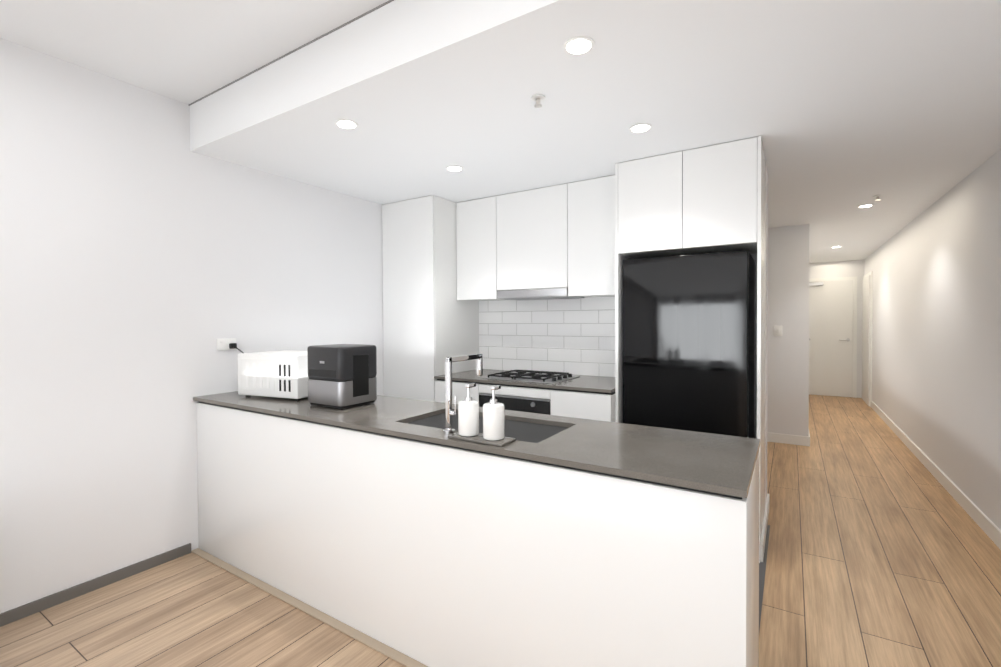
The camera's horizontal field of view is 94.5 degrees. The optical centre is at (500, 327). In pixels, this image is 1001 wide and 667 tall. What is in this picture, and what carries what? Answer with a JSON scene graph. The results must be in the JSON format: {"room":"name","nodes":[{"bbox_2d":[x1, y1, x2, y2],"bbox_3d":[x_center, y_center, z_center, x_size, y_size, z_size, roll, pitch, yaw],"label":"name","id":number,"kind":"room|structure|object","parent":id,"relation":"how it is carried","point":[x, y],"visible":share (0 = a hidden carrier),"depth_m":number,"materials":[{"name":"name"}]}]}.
{"room":"kitchen","nodes":[
{"label":"kitchen","id":0,"kind":"room"},
{"bbox_2d":[0,38,383,612],"bbox_3d":[-2.450,-0.051,1.960,0.200,2.800,7.000,0,1,32],"label":"wall","id":1,"kind":"structure","parent":0,"point":[148,258],"depth_m":2.47,"materials":[{"name":"paint"}]},
{"bbox_2d":[0,543,190,626],"bbox_3d":[-2.973,1.339,0.937,0.012,0.055,4.269,0,1,32],"label":"skirt","id":2,"kind":"object","parent":1,"relation":"attached to","point":[30,608],"visible":1,"depth_m":2.34,"materials":[{"name":"grey wood"}]},
{"bbox_2d":[217,338,243,352],"bbox_3d":[-1.589,0.225,2.991,0.163,0.315,0.390,0,1,32],"label":"electrical outlet","id":3,"kind":"object","parent":1,"relation":"attached to","point":[227,344],"visible":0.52,"depth_m":2.91,"materials":[{"name":"white plastic"}]},
{"bbox_2d":[0,0,393,105],"bbox_3d":[-1.310,-1.348,-0.255,4.480,0.155,4.501,0,1,32],"label":"ceiling","id":4,"kind":"structure","parent":0,"point":[188,52],"depth_m":2.06,"materials":[{"name":"paint"}]},
{"bbox_2d":[0,395,1000,666],"bbox_3d":[1.072,1.357,3.552,4.480,0.100,13.400,0,1,32],"label":"floor","id":5,"kind":"structure","parent":0,"point":[884,549],"depth_m":2.27,"materials":[{"name":"brown wood"}]},
{"bbox_2d":[382,195,478,401],"bbox_3d":[-0.610,0.118,4.156,0.576,2.378,0.646,0,1,32],"label":"tall cabinet","id":6,"kind":"object","parent":5,"relation":"on","point":[430,322],"visible":0.44,"depth_m":3.87,"materials":[{"name":"white paint"}]},
{"bbox_2d":[435,381,477,403],"bbox_3d":[-0.176,0.867,3.895,0.434,0.884,0.648,0,1,32],"label":"base cabinet","id":7,"kind":"object","parent":5,"relation":"on","point":[459,390],"depth_m":3.61,"materials":[{"name":"white"}]},
{"bbox_2d":[478,381,549,414],"bbox_3d":[0.261,0.868,3.620,0.599,0.884,0.648,0,1,32],"label":"oven","id":8,"kind":"object","parent":5,"relation":"on","point":[523,398],"depth_m":3.32,"materials":[{"name":"black glass"}]},
{"bbox_2d":[550,389,614,421],"bbox_3d":[0.697,0.870,3.346,0.431,0.884,0.648,0,1,32],"label":"base cabinet","id":9,"kind":"object","parent":5,"relation":"on","point":[587,397],"depth_m":3.06,"materials":[{"name":"white"}]},
{"bbox_2d":[434,369,614,392],"bbox_3d":[0.257,0.409,3.614,1.464,0.036,0.650,0,1,32],"label":"countertop","id":10,"kind":"structure","parent":9,"relation":"on","point":[587,384],"depth_m":3.36,"materials":[{"name":"grey stone"}]},
{"bbox_2d":[484,370,579,383],"bbox_3d":[0.251,0.374,3.602,0.590,0.032,0.490,0,1,32],"label":"cooktop","id":11,"kind":"object","parent":10,"relation":"in","point":[538,376],"visible":1,"depth_m":3.51,"materials":[{"name":"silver metal"}]},
{"bbox_2d":[615,136,765,562],"bbox_3d":[1.248,0.125,3.031,0.825,2.378,0.573,0,1,32],"label":"tall cabinet","id":12,"kind":"object","parent":5,"relation":"on","point":[707,199],"visible":0.88,"depth_m":2.77,"materials":[{"name":"white"}]},
{"bbox_2d":[759,525,769,630],"bbox_3d":[-0.016,1.321,2.924,2.905,0.003,2.140,0,1,32],"label":"tiles","id":13,"kind":"structure","parent":5,"relation":"on","point":[762,568],"depth_m":2.48,"materials":[{"name":"grey tile"}]},
{"bbox_2d":[191,399,758,666],"bbox_3d":[-0.427,0.892,2.224,2.948,0.884,0.630,0,1,32],"label":"kitchen island","id":14,"kind":"object","parent":13,"relation":"on","point":[406,532],"depth_m":1.69,"materials":[{"name":"white"}]},
{"bbox_2d":[193,391,759,498],"bbox_3d":[-0.433,0.432,2.237,2.920,0.036,0.612,0,1,32],"label":"island countertop","id":15,"kind":"structure","parent":14,"relation":"on","point":[700,461],"depth_m":1.69,"materials":[{"name":"grey stone"}]},
{"bbox_2d":[238,350,308,399],"bbox_3d":[-1.281,0.281,2.818,0.470,0.257,0.354,0,1,22],"label":"microwave","id":16,"kind":"object","parent":15,"relation":"on","point":[281,374],"visible":0.81,"depth_m":2.64,"materials":[{"name":"white plastic"}]},
{"bbox_2d":[307,344,376,408],"bbox_3d":[-0.848,0.254,2.485,0.286,0.316,0.256,0,1,32],"label":"air fryer","id":17,"kind":"object","parent":15,"relation":"on","point":[340,376],"visible":1,"depth_m":2.38,"materials":[{"name":"black plastic"}]},
{"bbox_2d":[443,353,482,433],"bbox_3d":[-0.146,0.266,1.915,0.061,0.301,0.249,0,1,32],"label":"tap","id":18,"kind":"object","parent":15,"relation":"on","point":[449,414],"visible":1,"depth_m":1.83,"materials":[{"name":"silver metal"}]},
{"bbox_2d":[448,432,515,446],"bbox_3d":[-0.072,0.414,1.731,0.245,0.010,0.100,0,1,32],"label":"soap tray","id":19,"kind":"object","parent":15,"relation":"on","point":[478,438],"visible":0.73,"depth_m":1.69,"materials":[{"name":"grey stone"}]},
{"bbox_2d":[458,383,478,436],"bbox_3d":[-0.122,0.311,1.762,0.080,0.192,0.080,0,1,32],"label":"soap dispenser","id":20,"kind":"object","parent":19,"relation":"on","point":[468,416],"visible":1,"depth_m":1.73,"materials":[{"name":"white ceramic"}]},
{"bbox_2d":[483,385,504,440],"bbox_3d":[-0.025,0.312,1.702,0.080,0.192,0.080,0,1,32],"label":"soap dispenser","id":21,"kind":"object","parent":19,"relation":"on","point":[493,419],"visible":1,"depth_m":1.67,"materials":[{"name":"white ceramic"}]},
{"bbox_2d":[411,411,562,442],"bbox_3d":[-0.071,0.537,2.020,0.718,0.203,0.373,0,1,32],"label":"sink","id":22,"kind":"object","parent":15,"relation":"in","point":[514,428],"depth_m":2.03,"materials":[{"name":"grey metal"}]},
{"bbox_2d":[623,250,754,437],"bbox_3d":[1.238,0.436,3.035,0.720,1.755,0.526,0,1,32],"label":"fridge","id":23,"kind":"object","parent":13,"relation":"on","point":[688,342],"visible":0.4,"depth_m":2.79,"materials":[{"name":"black"}]},
{"bbox_2d":[189,0,1000,262],"bbox_3d":[2.255,-1.316,5.418,4.480,0.420,8.900,0,1,32],"label":"ceiling","id":24,"kind":"structure","parent":0,"point":[844,109],"depth_m":2.19,"materials":[{"name":"paint"}]},
{"bbox_2d":[335,119,357,128],"bbox_3d":[-0.791,-1.043,2.377,0.116,0.005,0.116,0,1,32],"label":"recessed light","id":25,"kind":"object","parent":24,"relation":"in","point":[345,124],"visible":1,"depth_m":2.37,"materials":[{"name":"white plastic"}]},
{"bbox_2d":[446,165,462,171],"bbox_3d":[-0.305,-1.056,3.075,0.116,0.005,0.116,0,1,32],"label":"recessed light","id":26,"kind":"object","parent":24,"relation":"in","point":[454,168],"visible":1,"depth_m":3.06,"materials":[{"name":"white plastic"}]},
{"bbox_2d":[531,94,544,107],"bbox_3d":[0.171,-1.027,2.103,0.064,0.040,0.064,0,1,32],"label":"sprinkler","id":27,"kind":"object","parent":24,"relation":"attached to","point":[537,98],"visible":1,"depth_m":2.09,"materials":[{"name":"white metal"}]},
{"bbox_2d":[563,36,594,55],"bbox_3d":[0.289,-1.039,1.709,0.116,0.005,0.116,0,1,32],"label":"recessed light","id":28,"kind":"object","parent":24,"relation":"in","point":[578,45],"visible":1,"depth_m":1.70,"materials":[{"name":"white"}]},
{"bbox_2d":[629,123,651,132],"bbox_3d":[0.739,-1.052,2.443,0.116,0.005,0.116,0,1,32],"label":"recessed light","id":29,"kind":"object","parent":24,"relation":"in","point":[640,127],"visible":1,"depth_m":2.44,"materials":[{"name":"white"}]},
{"bbox_2d":[858,204,873,207],"bbox_3d":[3.278,-1.090,4.153,0.116,0.005,0.116,0,1,32],"label":"recessed light","id":30,"kind":"object","parent":24,"relation":"in","point":[866,205],"visible":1,"depth_m":4.13,"materials":[{"name":"white"}]},
{"bbox_2d":[873,195,882,200],"bbox_3d":[3.115,-1.067,3.819,0.064,0.040,0.064,0,1,32],"label":"sprinkler","id":31,"kind":"object","parent":24,"relation":"attached to","point":[877,197],"visible":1,"depth_m":3.81,"materials":[{"name":"white metal"}]},
{"bbox_2d":[751,167,767,505],"bbox_3d":[0.623,-0.097,3.961,2.875,2.800,0.340,0,1,32],"label":"wall","id":32,"kind":"structure","parent":0,"point":[754,256],"depth_m":3.10,"materials":[{"name":"paint"}]},
{"bbox_2d":[456,196,499,299],"bbox_3d":[-0.114,-0.660,4.007,0.410,0.824,0.346,0,1,32],"label":"upper cabinet","id":33,"kind":"object","parent":32,"relation":"attached to","point":[475,219],"depth_m":3.86,"materials":[{"name":"white"}]},
{"bbox_2d":[496,184,571,298],"bbox_3d":[0.323,-0.658,3.733,0.628,0.824,0.346,0,1,32],"label":"upper cabinet","id":34,"kind":"object","parent":32,"relation":"attached to","point":[560,236],"depth_m":3.57,"materials":[{"name":"white"}]},
{"bbox_2d":[497,288,583,300],"bbox_3d":[0.322,-0.265,3.734,0.619,0.070,0.352,0,1,32],"label":"range hood","id":35,"kind":"object","parent":34,"relation":"attached to","point":[543,294],"visible":0.98,"depth_m":3.59,"materials":[{"name":"silver metal"}]},
{"bbox_2d":[479,296,614,376],"bbox_3d":[0.427,0.066,3.882,1.472,0.640,0.008,0,1,32],"label":"tiles","id":36,"kind":"structure","parent":32,"relation":"attached to","point":[574,336],"depth_m":3.88,"materials":[{"name":"white tile"}]},
{"bbox_2d":[568,175,614,296],"bbox_3d":[0.769,-0.656,3.452,0.432,0.824,0.346,0,1,32],"label":"upper cabinet","id":37,"kind":"object","parent":32,"relation":"attached to","point":[591,203],"depth_m":3.32,"materials":[{"name":"white"}]},
{"bbox_2d":[760,493,768,561],"bbox_3d":[1.705,1.262,2.975,0.014,0.100,0.900,0,1,32],"label":"skirt","id":38,"kind":"object","parent":32,"relation":"attached to","point":[763,536],"visible":1,"depth_m":2.83,"materials":[{"name":"white"}]},
{"bbox_2d":[767,224,808,436],"bbox_3d":[3.686,-0.159,7.138,1.680,2.800,4.100,0,1,32],"label":"wall","id":39,"kind":"structure","parent":0,"point":[788,312],"depth_m":5.06,"materials":[{"name":"paint"}]},
{"bbox_2d":[774,326,781,335],"bbox_3d":[3.062,0.038,5.103,0.080,0.117,0.016,0,1,32],"label":"light switch","id":40,"kind":"object","parent":39,"relation":"attached to","point":[777,330],"visible":1,"depth_m":5.10,"materials":[{"name":"white plastic"}]},
{"bbox_2d":[767,432,808,445],"bbox_3d":[2.895,1.223,5.230,0.980,0.100,0.014,0,1,32],"label":"skirt","id":41,"kind":"object","parent":39,"relation":"attached to","point":[788,439],"visible":0.36,"depth_m":5.06,"materials":[{"name":"white"}]},
{"bbox_2d":[809,260,864,397],"bbox_3d":[5.296,-0.190,8.666,2.780,2.800,0.200,0,1,32],"label":"wall","id":42,"kind":"structure","parent":0,"point":[850,268],"depth_m":8.01,"materials":[{"name":"paint"}]},
{"bbox_2d":[809,280,852,396],"bbox_3d":[5.804,0.193,8.181,0.690,2.036,0.086,0,1,32],"label":"end door","id":43,"kind":"structure","parent":42,"relation":"in","point":[830,338],"depth_m":8.17,"materials":[{"name":"painted wood"},{"name":"metal"}]},
{"bbox_2d":[809,277,856,397],"bbox_3d":[5.824,0.167,8.211,0.800,2.095,0.018,0,1,32],"label":"trim","id":44,"kind":"structure","parent":42,"relation":"attached to","point":[854,279],"depth_m":8.01,"materials":[{"name":"white wood"}]},
{"bbox_2d":[864,149,1000,529],"bbox_3d":[2.876,-0.085,2.392,0.200,2.800,13.400,0,1,32],"label":"wall","id":45,"kind":"structure","parent":0,"point":[935,267],"depth_m":3.65,"materials":[{"name":"paint"}]},
{"bbox_2d":[862,275,870,405],"bbox_3d":[5.958,0.202,7.524,0.035,2.036,0.800,0,1,32],"label":"door","id":46,"kind":"structure","parent":45,"relation":"in","point":[866,299],"depth_m":7.43,"materials":[{"name":"white wood"}]},
{"bbox_2d":[863,271,872,406],"bbox_3d":[5.967,0.176,7.518,0.020,2.095,0.910,0,1,32],"label":"trim","id":47,"kind":"structure","parent":45,"relation":"attached to","point":[871,315],"depth_m":7.14,"materials":[{"name":"white wood"}]},
{"bbox_2d":[871,401,1000,549],"bbox_3d":[2.793,1.264,2.469,0.014,0.100,13.000,0,1,32],"label":"skirt","id":48,"kind":"object","parent":45,"relation":"attached to","point":[985,523],"depth_m":3.60,"materials":[{"name":"white wood"}]}
]}

